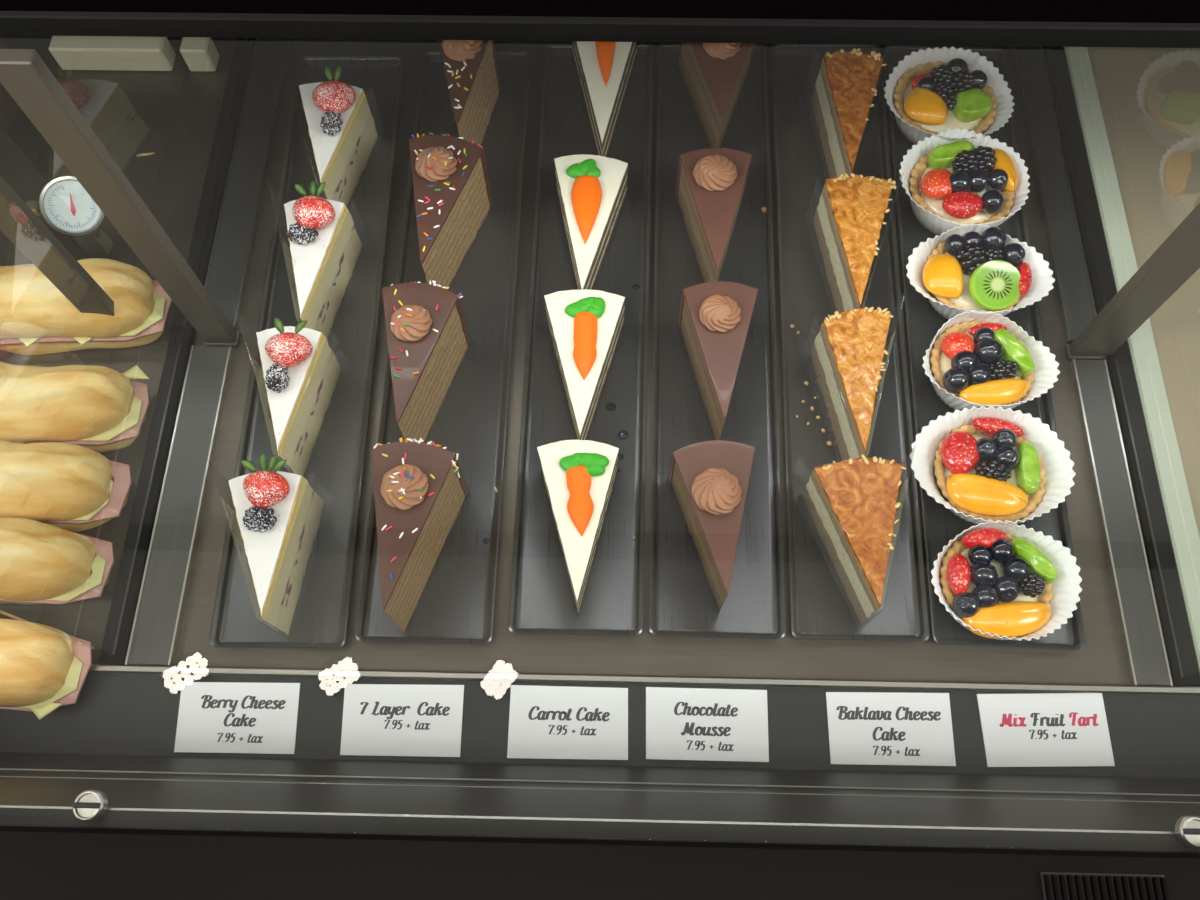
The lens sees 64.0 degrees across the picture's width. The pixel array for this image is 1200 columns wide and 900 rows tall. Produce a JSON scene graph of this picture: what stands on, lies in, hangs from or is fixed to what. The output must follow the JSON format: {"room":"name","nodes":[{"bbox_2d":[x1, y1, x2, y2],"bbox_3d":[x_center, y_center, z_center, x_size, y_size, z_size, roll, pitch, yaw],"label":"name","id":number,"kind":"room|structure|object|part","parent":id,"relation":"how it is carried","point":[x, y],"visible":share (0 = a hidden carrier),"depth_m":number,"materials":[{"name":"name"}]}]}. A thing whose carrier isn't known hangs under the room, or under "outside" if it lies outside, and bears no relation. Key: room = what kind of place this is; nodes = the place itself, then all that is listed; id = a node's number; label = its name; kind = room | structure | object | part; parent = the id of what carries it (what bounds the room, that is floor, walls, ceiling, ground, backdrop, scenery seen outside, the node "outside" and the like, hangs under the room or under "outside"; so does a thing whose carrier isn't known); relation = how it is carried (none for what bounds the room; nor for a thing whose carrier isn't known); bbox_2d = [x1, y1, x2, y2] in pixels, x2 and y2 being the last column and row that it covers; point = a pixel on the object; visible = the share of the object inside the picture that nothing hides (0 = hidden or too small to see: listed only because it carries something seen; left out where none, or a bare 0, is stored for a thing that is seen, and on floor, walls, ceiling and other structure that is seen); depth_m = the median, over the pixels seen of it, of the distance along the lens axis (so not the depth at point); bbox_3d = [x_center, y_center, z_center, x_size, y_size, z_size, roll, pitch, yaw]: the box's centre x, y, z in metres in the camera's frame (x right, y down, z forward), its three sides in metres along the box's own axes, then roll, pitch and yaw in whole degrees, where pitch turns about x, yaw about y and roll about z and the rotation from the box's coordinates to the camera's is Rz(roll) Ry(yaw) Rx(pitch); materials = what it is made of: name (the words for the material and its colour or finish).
{"room":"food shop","nodes":[
{"label":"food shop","id":0,"kind":"room"},
{"bbox_2d":[0,35,1129,684],"bbox_3d":[0.015,-0.141,0.850,1.600,0.020,0.683,1,67,1],"label":"display shelf","id":1,"kind":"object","parent":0,"point":[173,114],"depth_m":0.79,"materials":[{"name":"metal"}]},
{"bbox_2d":[0,619,91,719],"bbox_3d":[-0.481,0.150,0.688,0.223,0.065,0.068,4,67,2],"label":"sandwich","id":2,"kind":"object","parent":1,"relation":"on","point":[44,669],"visible":1,"depth_m":0.67,"materials":[{"name":"beige food"}]},
{"bbox_2d":[0,517,113,604],"bbox_3d":[-0.479,0.083,0.717,0.224,0.065,0.069,3,67,1],"label":"sandwich","id":3,"kind":"object","parent":1,"relation":"on","point":[41,563],"visible":1,"depth_m":0.70,"materials":[{"name":"beige food"}]},
{"bbox_2d":[0,175,114,315],"bbox_3d":[-0.407,-0.157,0.676,0.029,0.319,0.014,1,67,1],"label":"support post","id":4,"kind":"object","parent":1,"relation":"on","point":[19,223],"visible":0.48,"depth_m":0.70,"materials":[{"name":"metal"}]},
{"bbox_2d":[26,176,103,259],"bbox_3d":[-0.443,-0.180,0.802,0.082,0.106,0.042,-19,68,-7],"label":"thermometer","id":5,"kind":"object","parent":1,"relation":"on","point":[64,206],"visible":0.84,"depth_m":0.77,"materials":[{"name":"silver metal"}]},
{"bbox_2d":[0,440,131,531],"bbox_3d":[-0.478,0.023,0.742,0.224,0.066,0.064,2,67,1],"label":"sandwich","id":6,"kind":"object","parent":1,"relation":"on","point":[67,486],"visible":0.94,"depth_m":0.72,"materials":[{"name":"beige food"}]},
{"bbox_2d":[0,361,149,452],"bbox_3d":[-0.477,-0.038,0.767,0.222,0.066,0.075,1,67,1],"label":"sandwich","id":7,"kind":"object","parent":1,"relation":"on","point":[99,409],"visible":0.92,"depth_m":0.75,"materials":[{"name":"beige food"}]},
{"bbox_2d":[0,258,171,354],"bbox_3d":[-0.475,-0.122,0.802,0.222,0.065,0.076,-2,67,0],"label":"sandwich","id":8,"kind":"object","parent":1,"relation":"on","point":[36,318],"visible":0.86,"depth_m":0.78,"materials":[{"name":"beige food"}]},
{"bbox_2d":[49,36,175,70],"bbox_3d":[-0.472,-0.386,0.930,0.109,0.028,0.023,1,67,1],"label":"ledge","id":9,"kind":"object","parent":1,"relation":"on","point":[70,52],"visible":0.81,"depth_m":0.92,"materials":[{"name":"beige"}]},
{"bbox_2d":[0,49,240,346],"bbox_3d":[-0.324,-0.156,0.675,0.029,0.319,0.014,1,67,1],"label":"support post","id":10,"kind":"object","parent":1,"relation":"on","point":[25,76],"visible":1,"depth_m":0.62,"materials":[{"name":"metal"}]},
{"bbox_2d":[136,152,154,156],"bbox_3d":[-0.425,-0.276,0.897,0.017,0.003,0.003,-10,68,-4],"label":"crumb","id":11,"kind":"object","parent":1,"relation":"on","point":[151,153],"visible":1,"depth_m":0.90,"materials":[{"name":"beige food"}]},
{"bbox_2d":[98,38,255,664],"bbox_3d":[-0.356,-0.200,0.705,0.018,0.299,0.658,1,67,1],"label":"divider","id":12,"kind":"structure","parent":1,"relation":"on","point":[118,630],"depth_m":0.79,"materials":[{"name":"black paint"}]},
{"bbox_2d":[125,345,233,665],"bbox_3d":[-0.332,0.036,0.764,0.034,0.007,0.268,1,67,1],"label":"strip","id":13,"kind":"object","parent":1,"relation":"on","point":[157,623],"visible":1,"depth_m":0.76,"materials":[{"name":"metal"}]},
{"bbox_2d":[180,37,218,70],"bbox_3d":[-0.387,-0.384,0.929,0.026,0.028,0.023,1,67,1],"label":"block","id":14,"kind":"object","parent":1,"relation":"on","point":[199,53],"visible":0.81,"depth_m":0.92,"materials":[{"name":"beige"}]},
{"bbox_2d":[204,38,292,330],"bbox_3d":[-0.325,-0.267,0.891,0.034,0.007,0.354,1,67,1],"label":"strip","id":15,"kind":"object","parent":1,"relation":"on","point":[234,239],"visible":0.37,"depth_m":0.88,"materials":[{"name":"metal"}]},
{"bbox_2d":[209,56,403,648],"bbox_3d":[-0.240,-0.116,0.824,0.102,0.012,0.573,0,67,0],"label":"serving tray","id":16,"kind":"object","parent":1,"relation":"on","point":[334,469],"visible":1,"depth_m":0.80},
{"bbox_2d":[229,454,324,639],"bbox_3d":[-0.250,0.072,0.704,0.074,0.083,0.118,1,67,1],"label":"cheesecake slice","id":17,"kind":"object","parent":16,"relation":"on","point":[278,513],"visible":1,"depth_m":0.69,"materials":[{"name":"white food"}]},
{"bbox_2d":[256,318,340,475],"bbox_3d":[-0.247,-0.043,0.752,0.073,0.083,0.122,1,67,1],"label":"cheesecake slice","id":18,"kind":"object","parent":16,"relation":"on","point":[301,372],"visible":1,"depth_m":0.74,"materials":[{"name":"white food"}]},
{"bbox_2d":[284,180,361,339],"bbox_3d":[-0.241,-0.152,0.797,0.071,0.083,0.131,1,67,1],"label":"cheesecake slice","id":19,"kind":"object","parent":16,"relation":"on","point":[326,245],"visible":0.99,"depth_m":0.78,"materials":[{"name":"white food"}]},
{"bbox_2d":[285,66,377,206],"bbox_3d":[-0.240,-0.267,0.845,0.075,0.083,0.116,1,67,1],"label":"cheesecake slice","id":20,"kind":"object","parent":16,"relation":"on","point":[340,135],"visible":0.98,"depth_m":0.83,"materials":[{"name":"white food"}]},
{"bbox_2d":[355,51,530,643],"bbox_3d":[-0.125,-0.120,0.825,0.106,0.012,0.574,1,67,1],"label":"serving tray","id":21,"kind":"object","parent":1,"relation":"on","point":[455,605],"visible":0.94,"depth_m":0.80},
{"bbox_2d":[371,438,468,632],"bbox_3d":[-0.136,0.062,0.704,0.064,0.089,0.128,1,67,1],"label":"cake slice","id":22,"kind":"object","parent":21,"relation":"on","point":[421,489],"visible":1,"depth_m":0.69,"materials":[{"name":"food"}]},
{"bbox_2d":[382,280,470,442],"bbox_3d":[-0.140,-0.065,0.756,0.064,0.090,0.125,1,67,1],"label":"cake slice","id":23,"kind":"object","parent":21,"relation":"on","point":[428,337],"visible":1,"depth_m":0.74,"materials":[{"name":"food"}]},
{"bbox_2d":[409,132,492,289],"bbox_3d":[-0.130,-0.195,0.811,0.064,0.089,0.131,1,67,1],"label":"cake slice","id":24,"kind":"object","parent":21,"relation":"on","point":[453,198],"visible":0.98,"depth_m":0.79,"materials":[{"name":"food"}]},
{"bbox_2d":[438,40,500,144],"bbox_3d":[-0.122,-0.319,0.863,0.052,0.089,0.121,1,67,1],"label":"cake slice","id":25,"kind":"object","parent":21,"relation":"on","point":[470,67],"visible":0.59,"depth_m":0.84,"materials":[{"name":"food"}]},
{"bbox_2d":[508,43,653,635],"bbox_3d":[-0.008,-0.128,0.827,0.108,0.012,0.578,1,67,1],"label":"serving tray","id":26,"kind":"object","parent":1,"relation":"on","point":[542,600],"visible":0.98,"depth_m":0.80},
{"bbox_2d":[537,440,618,614],"bbox_3d":[-0.018,0.057,0.725,0.063,0.052,0.126,1,67,1],"label":"cake slice","id":27,"kind":"object","parent":26,"relation":"on","point":[579,476],"visible":1,"depth_m":0.71,"materials":[{"name":"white food"}]},
{"bbox_2d":[544,289,624,439],"bbox_3d":[-0.014,-0.064,0.776,0.066,0.052,0.130,1,67,1],"label":"cake slice","id":28,"kind":"object","parent":26,"relation":"on","point":[585,326],"visible":1,"depth_m":0.77,"materials":[{"name":"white food"}]},
{"bbox_2d":[554,154,627,289],"bbox_3d":[-0.009,-0.187,0.827,0.064,0.052,0.138,1,67,1],"label":"cake slice","id":29,"kind":"object","parent":26,"relation":"on","point":[591,189],"visible":0.98,"depth_m":0.82,"materials":[{"name":"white food"}]},
{"bbox_2d":[572,41,636,156],"bbox_3d":[0.003,-0.335,0.889,0.062,0.052,0.156,1,67,1],"label":"cake slice","id":30,"kind":"object","parent":26,"relation":"on","point":[604,69],"visible":0.67,"depth_m":0.87,"materials":[{"name":"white food"}]},
{"bbox_2d":[649,43,785,638],"bbox_3d":[0.099,-0.127,0.826,0.113,0.012,0.580,1,67,1],"label":"serving tray","id":31,"kind":"object","parent":1,"relation":"on","point":[682,602],"visible":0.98,"depth_m":0.80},
{"bbox_2d":[668,440,754,611],"bbox_3d":[0.084,0.055,0.716,0.062,0.068,0.119,1,67,1],"label":"slice","id":32,"kind":"object","parent":31,"relation":"on","point":[709,480],"visible":1,"depth_m":0.70,"materials":[{"name":"food"}]},
{"bbox_2d":[675,148,751,282],"bbox_3d":[0.098,-0.195,0.821,0.062,0.068,0.125,1,67,1],"label":"slice","id":33,"kind":"object","parent":31,"relation":"on","point":[711,182],"visible":0.98,"depth_m":0.81,"materials":[{"name":"food"}]},
{"bbox_2d":[677,43,754,147],"bbox_3d":[0.109,-0.336,0.879,0.070,0.068,0.119,1,67,1],"label":"slice","id":34,"kind":"object","parent":31,"relation":"on","point":[714,75],"visible":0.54,"depth_m":0.86,"materials":[{"name":"food"}]},
{"bbox_2d":[678,281,757,439],"bbox_3d":[0.096,-0.071,0.769,0.061,0.068,0.124,1,67,1],"label":"slice","id":35,"kind":"object","parent":31,"relation":"on","point":[714,319],"visible":1,"depth_m":0.76,"materials":[{"name":"food"}]},
{"bbox_2d":[771,44,929,640],"bbox_3d":[0.207,-0.126,0.825,0.106,0.012,0.583,2,67,1],"label":"serving tray","id":36,"kind":"object","parent":1,"relation":"on","point":[821,607],"visible":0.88,"depth_m":0.80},
{"bbox_2d":[810,307,892,460],"bbox_3d":[0.204,-0.050,0.759,0.070,0.069,0.138,1,67,1],"label":"cheesecake slice","id":37,"kind":"object","parent":36,"relation":"on","point":[847,354],"visible":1,"depth_m":0.75,"materials":[{"name":"brown food"}]},
{"bbox_2d":[812,48,890,178],"bbox_3d":[0.226,-0.288,0.862,0.067,0.063,0.141,1,67,1],"label":"cheesecake slice","id":38,"kind":"object","parent":36,"relation":"on","point":[846,82],"visible":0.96,"depth_m":0.85,"materials":[{"name":"brown food"}]},
{"bbox_2d":[800,455,905,627],"bbox_3d":[0.190,0.065,0.714,0.085,0.063,0.124,1,67,1],"label":"cheesecake slice","id":39,"kind":"object","parent":36,"relation":"on","point":[851,504],"visible":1,"depth_m":0.70,"materials":[{"name":"brown food"}]},
{"bbox_2d":[813,171,903,312],"bbox_3d":[0.218,-0.162,0.809,0.072,0.063,0.133,1,67,1],"label":"cheesecake slice","id":40,"kind":"object","parent":36,"relation":"on","point":[850,221],"visible":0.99,"depth_m":0.80,"materials":[{"name":"brown food"}]},
{"bbox_2d":[884,45,1084,649],"bbox_3d":[0.318,-0.121,0.822,0.116,0.012,0.582,3,67,1],"label":"serving tray","id":41,"kind":"object","parent":1,"relation":"on","point":[940,525],"visible":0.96,"depth_m":0.79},
{"bbox_2d":[884,46,1014,144],"bbox_3d":[0.317,-0.319,0.882,0.119,0.047,0.103,-2,67,0],"label":"tart","id":42,"kind":"object","parent":41,"relation":"on","point":[929,92],"visible":0.99,"depth_m":0.87,"materials":[{"name":"multicoloured food"}]},
{"bbox_2d":[899,127,1029,235],"bbox_3d":[0.317,-0.233,0.846,0.113,0.048,0.103,1,67,1],"label":"tart","id":43,"kind":"object","parent":41,"relation":"on","point":[981,180],"visible":0.98,"depth_m":0.83,"materials":[{"name":"multicoloured food"}]},
{"bbox_2d":[906,224,1054,319],"bbox_3d":[0.316,-0.146,0.809,0.120,0.048,0.087,1,67,1],"label":"tart","id":44,"kind":"object","parent":41,"relation":"on","point":[960,270],"visible":0.98,"depth_m":0.80,"materials":[{"name":"multicoloured food"}]},
{"bbox_2d":[922,310,1059,410],"bbox_3d":[0.313,-0.064,0.776,0.098,0.046,0.089,32,71,13],"label":"tart","id":45,"kind":"object","parent":41,"relation":"on","point":[969,363],"visible":0.98,"depth_m":0.76,"materials":[{"name":"multicoloured food"}]},
{"bbox_2d":[910,406,1075,523],"bbox_3d":[0.299,0.017,0.743,0.122,0.045,0.098,-11,68,-4],"label":"tart","id":46,"kind":"object","parent":41,"relation":"on","point":[983,464],"visible":0.98,"depth_m":0.73,"materials":[{"name":"multicoloured food"}]},
{"bbox_2d":[931,520,1081,640],"bbox_3d":[0.294,0.100,0.708,0.108,0.045,0.088,1,67,1],"label":"tart","id":47,"kind":"object","parent":41,"relation":"on","point":[1000,581],"visible":1,"depth_m":0.69,"materials":[{"name":"multicoloured food"}]},
{"bbox_2d":[1010,46,1096,343],"bbox_3d":[0.413,-0.254,0.880,0.028,0.007,0.354,1,67,1],"label":"strip","id":48,"kind":"object","parent":1,"relation":"on","point":[1077,309],"visible":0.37,"depth_m":0.87,"materials":[{"name":"metal"}]},
{"bbox_2d":[1042,46,1199,686],"bbox_3d":[0.445,-0.187,0.693,0.042,0.299,0.658,1,67,1],"label":"trim","id":49,"kind":"structure","parent":1,"relation":"on","point":[1170,534],"depth_m":0.79,"materials":[{"name":"white paint"}]},
{"bbox_2d":[1087,47,1199,535],"bbox_3d":[0.635,-0.128,0.827,0.336,0.004,0.666,1,67,1],"label":"wall panel","id":50,"kind":"object","parent":49,"relation":"attached to","point":[1149,98],"depth_m":0.88,"materials":[{"name":"beige metal"}]},
{"bbox_2d":[1069,359,1172,685],"bbox_3d":[0.406,0.049,0.753,0.028,0.007,0.268,1,67,1],"label":"strip","id":51,"kind":"object","parent":1,"relation":"on","point":[1146,659],"visible":1,"depth_m":0.75,"materials":[{"name":"metal"}]},
{"bbox_2d":[1065,203,1199,359],"bbox_3d":[0.411,-0.143,0.664,0.036,0.319,0.014,1,67,1],"label":"support post","id":52,"kind":"object","parent":1,"relation":"on","point":[1177,258],"visible":1,"depth_m":0.72,"materials":[{"name":"metal"}]},
{"bbox_2d":[0,673,1199,852],"bbox_3d":[0.004,0.220,0.545,1.600,0.304,0.214,1,67,1],"label":"frame","id":53,"kind":"structure","parent":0,"point":[117,722],"depth_m":0.62,"materials":[{"name":"black metal"}]},
{"bbox_2d":[72,789,107,821],"bbox_3d":[-0.228,0.159,0.428,0.014,0.006,0.014,1,67,1],"label":"screw","id":54,"kind":"object","parent":53,"relation":"on","point":[90,805],"visible":1,"depth_m":0.43,"materials":[{"name":"silver metal"}]},
{"bbox_3d":[-0.228,0.158,0.426,0.012,0.002,0.002,1,67,1],"label":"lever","id":55,"kind":"part","parent":54,"relation":"part of","materials":[{"name":"black"}]},
{"bbox_2d":[174,682,299,753],"bbox_3d":[-0.261,0.192,0.690,0.089,0.002,0.050,1,67,1],"label":"price card","id":56,"kind":"object","parent":53,"relation":"on","point":[214,717],"visible":1,"depth_m":0.69,"materials":[{"name":"white paper"}]},
{"bbox_2d":[340,684,463,756],"bbox_3d":[-0.142,0.194,0.689,0.088,0.002,0.051,1,67,1],"label":"price card","id":57,"kind":"object","parent":53,"relation":"on","point":[378,719],"visible":1,"depth_m":0.69,"materials":[{"name":"white paper"}]},
{"bbox_2d":[507,685,627,759],"bbox_3d":[-0.022,0.195,0.687,0.085,0.002,0.051,1,67,1],"label":"price card","id":58,"kind":"object","parent":53,"relation":"on","point":[546,722],"visible":1,"depth_m":0.69,"materials":[{"name":"white paper"}]},
{"bbox_2d":[0,805,1175,833],"bbox_3d":[0.003,0.166,0.429,1.600,0.001,0.001,1,67,1],"label":"trim","id":59,"kind":"structure","parent":53,"relation":"attached to","point":[1,806],"depth_m":0.43,"materials":[{"name":"grey metal"}]},
{"bbox_2d":[0,826,1199,899],"bbox_3d":[0.002,0.216,0.385,1.600,0.018,0.110,1,67,1],"label":"panel","id":60,"kind":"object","parent":53,"relation":"attached to","point":[37,863],"depth_m":0.39,"materials":[{"name":"black metal"}]},
{"bbox_2d":[1040,872,1169,899],"bbox_3d":[0.204,0.191,0.383,0.050,0.003,0.040,1,67,1],"label":"vent grille","id":61,"kind":"object","parent":60,"relation":"on","point":[1055,885],"visible":1,"depth_m":0.39,"materials":[{"name":"black metal"}]},
{"bbox_2d":[0,768,1199,795],"bbox_3d":[0.005,0.216,0.624,1.600,0.001,0.001,1,67,1],"label":"trim","id":62,"kind":"structure","parent":53,"relation":"attached to","point":[0,768],"depth_m":0.62,"materials":[{"name":"grey metal"}]},
{"bbox_2d":[0,776,1199,802],"bbox_3d":[0.005,0.208,0.587,1.600,0.001,0.001,1,67,1],"label":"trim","id":63,"kind":"structure","parent":53,"relation":"attached to","point":[0,776],"depth_m":0.59,"materials":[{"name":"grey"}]},
{"bbox_2d":[0,11,1199,851],"bbox_3d":[0.007,-0.035,0.453,1.600,0.044,0.405,1,67,1],"label":"display case","id":64,"kind":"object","parent":53,"relation":"in","point":[0,824],"depth_m":0.51,"materials":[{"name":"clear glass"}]},
{"bbox_2d":[88,664,1199,695],"bbox_3d":[0.007,0.172,0.711,1.600,0.034,0.006,1,67,1],"label":"trim","id":65,"kind":"structure","parent":53,"relation":"attached to","point":[95,668],"depth_m":0.69,"materials":[{"name":"silver metal"}]},
{"bbox_2d":[646,687,768,761],"bbox_3d":[0.076,0.196,0.686,0.088,0.002,0.050,1,67,1],"label":"price card","id":66,"kind":"object","parent":53,"relation":"on","point":[703,724],"visible":1,"depth_m":0.69,"materials":[{"name":"white paper"}]},
{"bbox_2d":[826,692,955,765],"bbox_3d":[0.207,0.198,0.684,0.089,0.002,0.051,1,67,1],"label":"price card","id":67,"kind":"object","parent":53,"relation":"on","point":[865,728],"visible":1,"depth_m":0.68,"materials":[{"name":"white paper"}]},
{"bbox_2d":[976,693,1114,766],"bbox_3d":[0.317,0.199,0.683,0.092,0.002,0.053,1,67,1],"label":"price card","id":68,"kind":"object","parent":53,"relation":"on","point":[1042,729],"visible":1,"depth_m":0.68,"materials":[{"name":"white paper"}]},
{"bbox_2d":[1175,815,1199,848],"bbox_3d":[0.261,0.167,0.421,0.014,0.006,0.014,1,67,1],"label":"screw","id":69,"kind":"object","parent":53,"relation":"attached to","point":[1187,828],"visible":1,"depth_m":0.42,"materials":[{"name":"silver metal"}]},
{"bbox_3d":[0.261,0.167,0.419,0.012,0.002,0.002,1,67,1],"label":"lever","id":70,"kind":"part","parent":69,"relation":"part of","materials":[{"name":"black"}]},
{"bbox_3d":[0.020,-0.523,0.804,1.600,0.360,0.015,1,67,1],"label":"wall","id":71,"kind":"structure","parent":0,"visible":0},
{"bbox_2d":[0,0,1199,22],"bbox_3d":[0.015,-0.408,0.592,1.600,0.012,0.390,1,67,1],"label":"trim","id":72,"kind":"structure","parent":71,"relation":"attached to","point":[1126,11],"depth_m":0.51,"materials":[{"name":"black"}]}
]}

